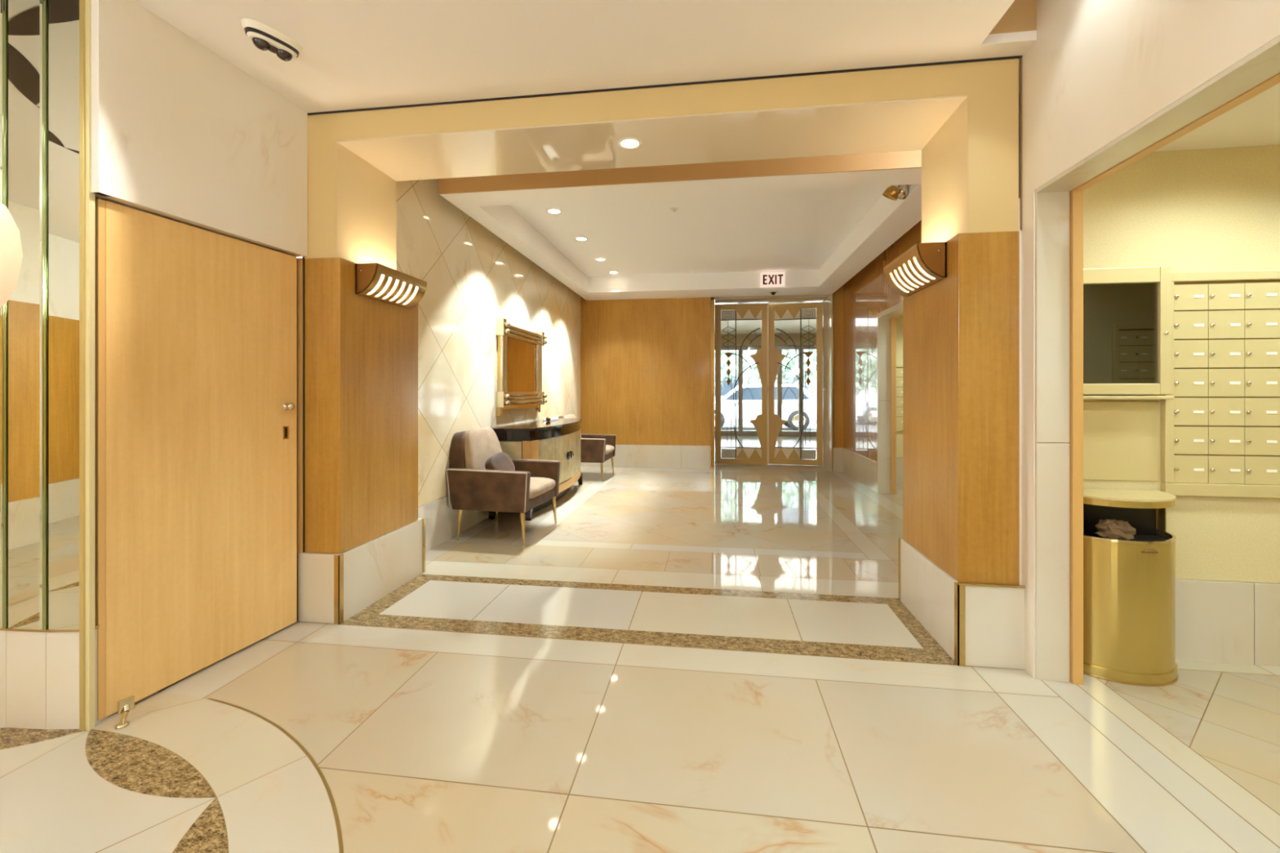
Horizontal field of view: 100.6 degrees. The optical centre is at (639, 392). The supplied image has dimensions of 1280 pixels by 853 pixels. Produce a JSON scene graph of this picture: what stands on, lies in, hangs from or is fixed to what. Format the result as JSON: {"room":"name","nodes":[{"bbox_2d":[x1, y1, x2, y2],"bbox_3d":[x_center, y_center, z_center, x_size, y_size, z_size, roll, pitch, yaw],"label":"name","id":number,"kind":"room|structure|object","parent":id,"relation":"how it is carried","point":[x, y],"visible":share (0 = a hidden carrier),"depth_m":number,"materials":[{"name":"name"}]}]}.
{"room":"apartment building lobby","nodes":[
{"label":"apartment building lobby","id":0,"kind":"room"},
{"bbox_2d":[91,0,580,619],"bbox_3d":[-1.525,-0.350,5.565,0.338,3.100,7.400,0,0,8],"label":"wall","id":1,"kind":"structure","parent":0,"point":[180,132],"depth_m":2.62,"materials":[{"name":"paint"}]},
{"bbox_2d":[79,0,107,731],"bbox_3d":[-1.953,-0.135,1.903,0.060,2.670,0.052,0,0,8],"label":"trim","id":2,"kind":"structure","parent":1,"relation":"attached to","point":[86,198],"depth_m":1.88,"materials":[{"name":"gold metal"}]},
{"bbox_2d":[95,198,297,720],"bbox_3d":[-1.870,0.242,2.336,0.086,1.891,0.851,0,0,12],"label":"door","id":3,"kind":"structure","parent":1,"relation":"in","point":[196,328],"depth_m":2.23,"materials":[{"name":"brown wood"}]},
{"bbox_2d":[114,695,134,729],"bbox_3d":[-1.860,1.157,1.919,0.047,0.085,0.059,0,0,28],"label":"door stop","id":4,"kind":"object","parent":3,"relation":"attached to","point":[125,705],"visible":1,"depth_m":1.92,"materials":[{"name":"gold metal"}]},
{"bbox_2d":[297,462,581,623],"bbox_3d":[-1.332,1.021,5.719,0.378,0.358,5.942,0,0,8],"label":"baseboard","id":5,"kind":"structure","parent":1,"relation":"attached to","point":[373,569],"depth_m":3.05,"materials":[{"name":"stone"}]},
{"bbox_2d":[495,318,546,416],"bbox_3d":[-1.283,-0.250,5.905,0.133,0.980,1.270,0,0,8],"label":"wall mirror","id":6,"kind":"object","parent":1,"relation":"attached to","point":[519,350],"visible":1,"depth_m":5.77,"materials":[{"name":"gold metal"}]},
{"bbox_2d":[506,337,535,391],"bbox_3d":[-1.318,-0.290,5.910,0.006,0.560,0.940,0,0,8],"label":"mirror glass","id":7,"kind":"object","parent":6,"relation":"attached to","point":[521,354],"depth_m":5.87,"materials":[{"name":"brown mirror"}]},
{"bbox_2d":[304,257,417,553],"bbox_3d":[-1.612,0.068,3.145,0.205,1.545,0.738,0,0,8],"label":"wall","id":8,"kind":"structure","parent":0,"point":[361,353],"depth_m":2.87,"materials":[{"name":"brown wood"}]},
{"bbox_2d":[297,257,425,624],"bbox_3d":[-1.618,0.247,3.165,0.254,1.905,0.815,0,0,8],"label":"trim","id":9,"kind":"structure","parent":8,"relation":"attached to","point":[338,559],"depth_m":2.79,"materials":[{"name":"gold metal"}]},
{"bbox_2d":[355,262,426,308],"bbox_3d":[-1.447,-0.618,3.117,0.130,0.165,0.508,0,0,8],"label":"wall sconce","id":10,"kind":"object","parent":8,"relation":"attached to","point":[375,281],"visible":1,"depth_m":3.03,"materials":[{"name":"brown metal"}]},
{"bbox_2d":[368,274,417,304],"bbox_3d":[-1.453,-0.605,3.121,0.094,0.105,0.476,0,0,8],"label":"diffuser","id":11,"kind":"object","parent":10,"relation":"attached to","point":[393,290],"depth_m":3.09,"materials":[{"name":"beige"}]},
{"bbox_2d":[133,0,1036,112],"bbox_3d":[-1.887,-1.650,0.229,6.600,0.360,5.130,0,0,8],"label":"ceiling","id":12,"kind":"structure","parent":0,"point":[354,54],"depth_m":2.21,"materials":[{"name":"white paint"}]},
{"bbox_2d":[240,17,302,61],"bbox_3d":[-1.512,-1.430,2.186,0.095,0.079,0.220,0,0,32],"label":"emergency light","id":13,"kind":"object","parent":12,"relation":"attached to","point":[264,37],"visible":1,"depth_m":2.15,"materials":[{"name":"beige plastic"}]},
{"bbox_2d":[0,420,1279,852],"bbox_3d":[4.651,1.325,15.202,85.000,0.251,36.600,0,0,8],"label":"floor","id":14,"kind":"structure","parent":0,"point":[722,658],"depth_m":1.91,"materials":[{"name":"beige tile"}]},
{"bbox_2d":[0,202,22,306],"bbox_3d":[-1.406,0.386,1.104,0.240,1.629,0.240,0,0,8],"label":"wall sconce","id":15,"kind":"object","parent":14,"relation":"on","point":[11,248],"visible":1,"depth_m":1.12,"materials":[{"name":"beige glass"}]},
{"bbox_2d":[0,0,116,729],"bbox_3d":[-2.389,-0.135,2.014,0.888,2.670,0.202,0,0,14],"label":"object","id":16,"kind":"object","parent":14,"relation":"on","point":[39,39],"depth_m":1.89,"materials":[{"name":"mirror"}]},
{"bbox_2d":[0,0,79,630],"bbox_3d":[-2.394,-0.314,1.992,0.854,2.312,0.156,0,0,8],"label":"mirror","id":17,"kind":"object","parent":16,"relation":"on","point":[39,39],"depth_m":1.89,"materials":[{"name":"silver mirror"}]},
{"bbox_2d":[446,427,560,545],"bbox_3d":[-1.165,0.756,4.576,0.755,0.889,0.741,0,0,12],"label":"armchair","id":18,"kind":"object","parent":14,"relation":"on","point":[533,482],"visible":0.93,"depth_m":4.28,"materials":[{"name":"brown fabric"}]},
{"bbox_2d":[464,427,502,469],"bbox_3d":[-1.368,0.545,4.619,0.191,0.467,0.572,0,0,12],"label":"cushion","id":19,"kind":"object","parent":18,"relation":"on","point":[480,444],"depth_m":4.48,"materials":[{"name":"beige fabric"}]},
{"bbox_2d":[484,452,515,471],"bbox_3d":[-1.185,0.635,4.508,0.168,0.240,0.361,0,0,12],"label":"throw pillow","id":20,"kind":"object","parent":18,"relation":"on","point":[500,460],"visible":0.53,"depth_m":4.46,"materials":[{"name":"brown fabric"}]},
{"bbox_2d":[528,476,555,498],"bbox_3d":[-1.094,0.815,4.561,0.610,0.135,0.585,0,0,12],"label":"seat cushion","id":21,"kind":"object","parent":18,"relation":"on","point":[540,487],"depth_m":4.53,"materials":[{"name":"beige fabric"}]},
{"bbox_2d":[488,418,582,520],"bbox_3d":[-1.042,0.769,5.962,0.575,0.862,1.990,0,0,8],"label":"console table","id":22,"kind":"object","parent":14,"relation":"on","point":[559,439],"visible":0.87,"depth_m":5.43,"materials":[{"name":"black paint"}]},
{"bbox_2d":[542,417,558,421],"bbox_3d":[-1.091,0.321,6.494,0.100,0.035,0.320,0,0,8],"label":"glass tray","id":23,"kind":"object","parent":22,"relation":"on","point":[551,418],"visible":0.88,"depth_m":6.42,"materials":[{"name":"clear glass"}]},
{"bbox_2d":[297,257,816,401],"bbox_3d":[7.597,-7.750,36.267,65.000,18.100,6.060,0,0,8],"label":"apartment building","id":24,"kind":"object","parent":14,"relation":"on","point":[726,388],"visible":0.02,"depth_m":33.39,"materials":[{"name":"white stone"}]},
{"bbox_2d":[558,413,616,481],"bbox_3d":[-0.775,0.756,7.540,0.755,0.889,0.741,0,0,9],"label":"armchair","id":25,"kind":"object","parent":14,"relation":"on","point":[594,448],"visible":0.44,"depth_m":7.16,"materials":[{"name":"brown fabric"}]},
{"bbox_2d":[604,444,614,455],"bbox_3d":[-0.704,0.815,7.529,0.610,0.135,0.585,0,0,9],"label":"seat cushion","id":26,"kind":"object","parent":25,"relation":"on","point":[610,449],"depth_m":7.52,"materials":[{"name":"beige fabric"}]},
{"bbox_2d":[714,350,751,394],"bbox_3d":[1.871,-1.097,22.284,5.564,4.805,4.799,0,0,8],"label":"street tree","id":27,"kind":"object","parent":14,"relation":"on","point":[732,359],"visible":0.05,"depth_m":21.50,"materials":[{"name":"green plant"}]},
{"bbox_2d":[714,383,816,431],"bbox_3d":[4.112,0.511,19.210,4.618,1.619,1.972,0,0,8],"label":"car","id":28,"kind":"object","parent":14,"relation":"on","point":[789,404],"visible":0.41,"depth_m":18.32,"materials":[{"name":"white paint"}]},
{"bbox_2d":[725,349,816,388],"bbox_3d":[7.163,-1.203,27.782,5.568,5.017,4.526,0,0,8],"label":"street tree","id":29,"kind":"object","parent":14,"relation":"on","point":[789,353],"visible":0.33,"depth_m":26.99,"materials":[{"name":"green plant"}]},
{"bbox_2d":[1083,488,1178,686],"bbox_3d":[2.073,0.820,2.293,0.488,0.760,0.254,0,0,8],"label":"trash bin","id":30,"kind":"object","parent":14,"relation":"on","point":[1129,586],"visible":0.69,"depth_m":2.20,"materials":[{"name":"gold metal"}]},
{"bbox_2d":[1083,533,1166,541],"bbox_3d":[2.074,0.713,2.299,0.442,0.145,0.215,0,0,8],"label":"liner","id":31,"kind":"object","parent":30,"relation":"in","point":[1137,537],"visible":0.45,"depth_m":2.34,"materials":[{"name":"black plastic"}]},
{"bbox_2d":[1094,519,1136,540],"bbox_3d":[2.058,0.597,2.301,0.143,0.096,0.103,0,0,34],"label":"paper waste","id":32,"kind":"object","parent":31,"relation":"on","point":[1107,528],"visible":0.91,"depth_m":2.27,"materials":[{"name":"brown paper"}]},
{"bbox_2d":[337,94,967,181],"bbox_3d":[-0.031,-1.316,2.825,3.065,0.008,0.523,0,0,8],"label":"ceiling","id":33,"kind":"structure","parent":0,"point":[908,124],"depth_m":2.77,"materials":[{"name":"beige paint"}]},
{"bbox_2d":[617,137,641,149],"bbox_3d":[-0.053,-1.312,2.794,0.126,0.008,0.126,0,0,8],"label":"recessed light","id":34,"kind":"object","parent":33,"relation":"in","point":[628,143],"visible":1,"depth_m":2.79,"materials":[{"name":"beige plastic"}]},
{"bbox_2d":[438,150,921,300],"bbox_3d":[0.730,-1.690,5.992,4.095,0.380,5.970,0,0,8],"label":"ceiling","id":35,"kind":"structure","parent":0,"point":[819,221],"depth_m":5.23,"materials":[{"name":"white paint"}]},
{"bbox_2d":[546,208,562,213],"bbox_3d":[-0.822,-1.740,5.093,0.153,0.008,0.153,0,0,8],"label":"recessed light","id":36,"kind":"object","parent":35,"relation":"in","point":[552,211],"visible":1,"depth_m":5.08,"materials":[{"name":"beige plastic"}]},
{"bbox_2d":[574,236,587,240],"bbox_3d":[-0.664,-1.740,6.010,0.153,0.008,0.153,0,0,8],"label":"recessed light","id":37,"kind":"object","parent":35,"relation":"in","point":[578,238],"visible":1,"depth_m":6.00,"materials":[{"name":"beige plastic"}]},
{"bbox_2d":[595,257,606,261],"bbox_3d":[-0.514,-1.740,6.938,0.153,0.008,0.153,0,0,8],"label":"recessed light","id":38,"kind":"object","parent":35,"relation":"in","point":[596,259],"visible":1,"depth_m":6.92,"materials":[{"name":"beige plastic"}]},
{"bbox_2d":[608,271,618,273],"bbox_3d":[-0.379,-1.740,7.687,0.153,0.008,0.153,0,0,8],"label":"recessed light","id":39,"kind":"object","parent":35,"relation":"in","point":[611,272],"visible":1,"depth_m":7.67,"materials":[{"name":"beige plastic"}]},
{"bbox_2d":[670,207,678,211],"bbox_3d":[0.325,-1.730,5.034,0.084,0.020,0.084,0,0,8],"label":"sprinkler","id":40,"kind":"object","parent":35,"relation":"attached to","point":[673,209],"visible":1,"depth_m":5.01,"materials":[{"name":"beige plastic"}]},
{"bbox_2d":[760,272,785,287],"bbox_3d":[1.890,-1.603,7.554,0.330,0.195,0.063,0,0,8],"label":"exit sign","id":41,"kind":"object","parent":35,"relation":"attached to","point":[767,279],"visible":1,"depth_m":7.53,"materials":[{"name":"beige plastic"}]},
{"bbox_2d":[767,290,779,294],"bbox_3d":[1.984,-1.475,7.901,0.180,0.050,0.180,0,0,8],"label":"sensor","id":42,"kind":"object","parent":35,"relation":"attached to","point":[773,292],"visible":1,"depth_m":7.87,"materials":[{"name":"black plastic"}]},
{"bbox_2d":[882,184,908,200],"bbox_3d":[1.963,-1.599,4.068,0.249,0.282,0.121,0,0,-27],"label":"spotlight","id":43,"kind":"object","parent":35,"relation":"attached to","point":[900,192],"visible":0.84,"depth_m":4.04,"materials":[{"name":"gold metal"}]},
{"bbox_2d":[580,284,843,448],"bbox_3d":[1.000,-0.530,8.594,4.400,2.740,0.500,0,0,8],"label":"wall","id":44,"kind":"structure","parent":0,"point":[646,363],"depth_m":8.49,"materials":[{"name":"brown wood"}]},
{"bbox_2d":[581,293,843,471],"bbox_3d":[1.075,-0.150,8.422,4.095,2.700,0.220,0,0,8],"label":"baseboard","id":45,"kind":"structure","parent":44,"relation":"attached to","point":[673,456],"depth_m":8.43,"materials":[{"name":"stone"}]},
{"bbox_2d":[715,303,768,465],"bbox_3d":[1.688,-0.139,8.841,0.869,2.670,0.071,0,0,8],"label":"door","id":46,"kind":"structure","parent":44,"relation":"in","point":[739,455],"depth_m":8.83,"materials":[{"name":"gold metal"}]},
{"bbox_2d":[711,293,831,471],"bbox_3d":[2.076,-0.190,8.525,1.850,2.780,0.660,0,0,8],"label":"trim","id":47,"kind":"structure","parent":44,"relation":"attached to","point":[826,300],"depth_m":8.48,"materials":[{"name":"brown metal"}]},
{"bbox_2d":[768,302,822,466],"bbox_3d":[2.566,-0.139,8.787,0.869,2.670,0.071,0,0,17],"label":"door","id":48,"kind":"structure","parent":44,"relation":"in","point":[776,455],"depth_m":8.78,"materials":[{"name":"gold metal"}]},
{"bbox_2d":[714,302,816,346],"bbox_3d":[2.671,-1.500,11.874,9.000,0.400,6.140,0,0,8],"label":"ceiling","id":49,"kind":"structure","parent":0,"point":[744,327],"depth_m":14.17,"materials":[{"name":"beige paint"}]},
{"bbox_2d":[843,219,921,462],"bbox_3d":[2.776,-0.530,5.392,0.125,2.740,5.450,0,0,8],"label":"wall","id":50,"kind":"structure","parent":0,"point":[868,293],"depth_m":6.91,"materials":[{"name":"brown wood"}]},
{"bbox_2d":[843,448,876,492],"bbox_3d":[2.785,1.020,5.467,0.138,0.360,5.200,0,0,8],"label":"baseboard","id":51,"kind":"structure","parent":50,"relation":"attached to","point":[863,469],"depth_m":7.07,"materials":[{"name":"stone"}]},
{"bbox_2d":[876,301,902,494],"bbox_3d":[2.758,0.130,5.299,0.145,2.140,2.100,0,0,8],"label":"trim","id":52,"kind":"structure","parent":50,"relation":"attached to","point":[883,317],"depth_m":6.30,"materials":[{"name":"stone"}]},
{"bbox_2d":[890,315,902,457],"bbox_3d":[3.818,-0.100,5.221,1.984,2.600,3.400,0,0,8],"label":"wall","id":53,"kind":"structure","parent":0,"point":[900,319],"depth_m":6.85,"materials":[{"name":"beige paint"}]},
{"bbox_2d":[896,364,902,431],"bbox_3d":[3.627,0.064,6.799,0.760,0.863,0.028,0,0,8],"label":"bank","id":54,"kind":"object","parent":53,"relation":"attached to","point":[899,366],"visible":0.04,"depth_m":6.83,"materials":[{"name":"beige paint"}]},
{"bbox_2d":[896,457,902,485],"bbox_3d":[4.028,1.020,6.776,1.900,0.360,0.062,0,0,8],"label":"baseboard","id":55,"kind":"structure","parent":53,"relation":"attached to","point":[899,460],"depth_m":6.84,"materials":[{"name":"stone"}]},
{"bbox_2d":[902,231,1019,585],"bbox_3d":[1.580,0.068,2.678,0.248,1.545,0.698,0,0,8],"label":"wall","id":56,"kind":"structure","parent":0,"point":[961,331],"depth_m":2.35,"materials":[{"name":"brown wood"}]},
{"bbox_2d":[304,58,1019,269],"bbox_3d":[0.013,-1.302,2.817,3.555,1.195,0.527,0,0,8],"label":"trim","id":57,"kind":"structure","parent":56,"relation":"attached to","point":[970,166],"depth_m":2.56,"materials":[{"name":"beige paint"}]},
{"bbox_2d":[302,55,1022,257],"bbox_3d":[-0.056,-1.090,2.561,3.480,0.760,0.012,0,0,8],"label":"trim","id":58,"kind":"structure","parent":56,"relation":"attached to","point":[1020,57],"depth_m":2.47,"materials":[{"name":"black"}]},
{"bbox_2d":[883,241,946,296],"bbox_3d":[1.395,-0.618,2.719,0.130,0.165,0.508,0,0,8],"label":"wall sconce","id":59,"kind":"object","parent":56,"relation":"attached to","point":[928,267],"visible":1,"depth_m":2.58,"materials":[{"name":"brown metal"}]},
{"bbox_2d":[890,257,933,292],"bbox_3d":[1.402,-0.605,2.722,0.094,0.105,0.476,0,0,8],"label":"diffuser","id":60,"kind":"object","parent":59,"relation":"attached to","point":[917,274],"depth_m":2.68,"materials":[{"name":"beige glass"}]},
{"bbox_2d":[1018,0,1279,678],"bbox_3d":[1.415,-0.300,0.080,0.143,3.000,5.350,0,0,8],"label":"wall","id":61,"kind":"structure","parent":0,"point":[1094,71],"depth_m":1.89,"materials":[{"name":"paint"}]},
{"bbox_2d":[898,537,1025,666],"bbox_3d":[1.580,1.018,2.683,0.274,0.364,0.752,0,0,8],"label":"trim","id":62,"kind":"structure","parent":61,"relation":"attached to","point":[959,588],"depth_m":2.33,"materials":[{"name":"gold metal"}]},
{"bbox_2d":[900,538,1024,669],"bbox_3d":[1.583,1.021,2.681,0.268,0.358,0.732,0,0,8],"label":"baseboard","id":63,"kind":"structure","parent":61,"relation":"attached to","point":[995,615],"depth_m":2.33,"materials":[{"name":"stone"}]},
{"bbox_2d":[1035,35,1279,682],"bbox_3d":[1.604,0.175,1.392,0.129,2.050,1.681,0,0,8],"label":"trim","id":64,"kind":"structure","parent":61,"relation":"attached to","point":[1052,197],"depth_m":2.21,"materials":[{"name":"paint"}]},
{"bbox_2d":[1068,72,1279,684],"bbox_3d":[1.704,0.155,1.488,0.038,2.090,2.020,0,0,8],"label":"trim","id":65,"kind":"structure","parent":61,"relation":"attached to","point":[1076,195],"depth_m":2.18,"materials":[{"name":"brown wood"}]},
{"bbox_2d":[1083,144,1279,582],"bbox_3d":[3.095,-0.231,2.420,2.540,2.138,0.250,0,0,8],"label":"wall","id":66,"kind":"structure","parent":0,"point":[1215,209],"depth_m":2.38,"materials":[{"name":"beige paint"}]},
{"bbox_2d":[1083,401,1158,480],"bbox_3d":[2.124,0.220,2.426,0.435,0.360,0.006,0,0,8],"label":"wall panel","id":67,"kind":"object","parent":66,"relation":"attached to","point":[1121,438],"visible":0.56,"depth_m":2.41,"materials":[{"name":"beige paint"}]},
{"bbox_2d":[1083,266,1174,399],"bbox_3d":[2.134,-0.263,2.386,0.415,0.585,0.082,0,0,8],"label":"display cabinet","id":68,"kind":"object","parent":66,"relation":"attached to","point":[1127,310],"visible":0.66,"depth_m":2.36,"materials":[{"name":"beige paint"}]},
{"bbox_2d":[1160,269,1279,497],"bbox_3d":[2.730,-0.037,2.330,0.772,0.994,0.028,0,0,8],"label":"mailboxes","id":69,"kind":"object","parent":66,"relation":"attached to","point":[1220,428],"visible":0.96,"depth_m":2.35,"materials":[{"name":"beige paint"}]},
{"bbox_2d":[1175,578,1279,666],"bbox_3d":[3.104,1.020,2.337,2.500,0.360,0.112,0,0,8],"label":"baseboard","id":70,"kind":"structure","parent":66,"relation":"attached to","point":[1217,621],"depth_m":2.35,"materials":[{"name":"stone"}]},
{"bbox_2d":[1154,82,1279,151],"bbox_3d":[2.953,-1.110,1.263,2.500,0.040,2.120,0,0,8],"label":"ceiling","id":71,"kind":"structure","parent":0,"point":[1255,122],"depth_m":2.19,"materials":[{"name":"white paint"}]},
{"bbox_3d":[2.660,-0.250,11.795,9.200,2.900,6.300,0,0,8],"label":"wall","id":72,"kind":"structure","parent":0,"visible":0},
{"bbox_2d":[714,344,816,436],"bbox_3d":[3.068,-0.075,14.717,8.800,2.550,0.100,0,0,8],"label":"door","id":73,"kind":"structure","parent":72,"relation":"in","point":[740,432],"depth_m":14.57,"materials":[{"name":"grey metal"}]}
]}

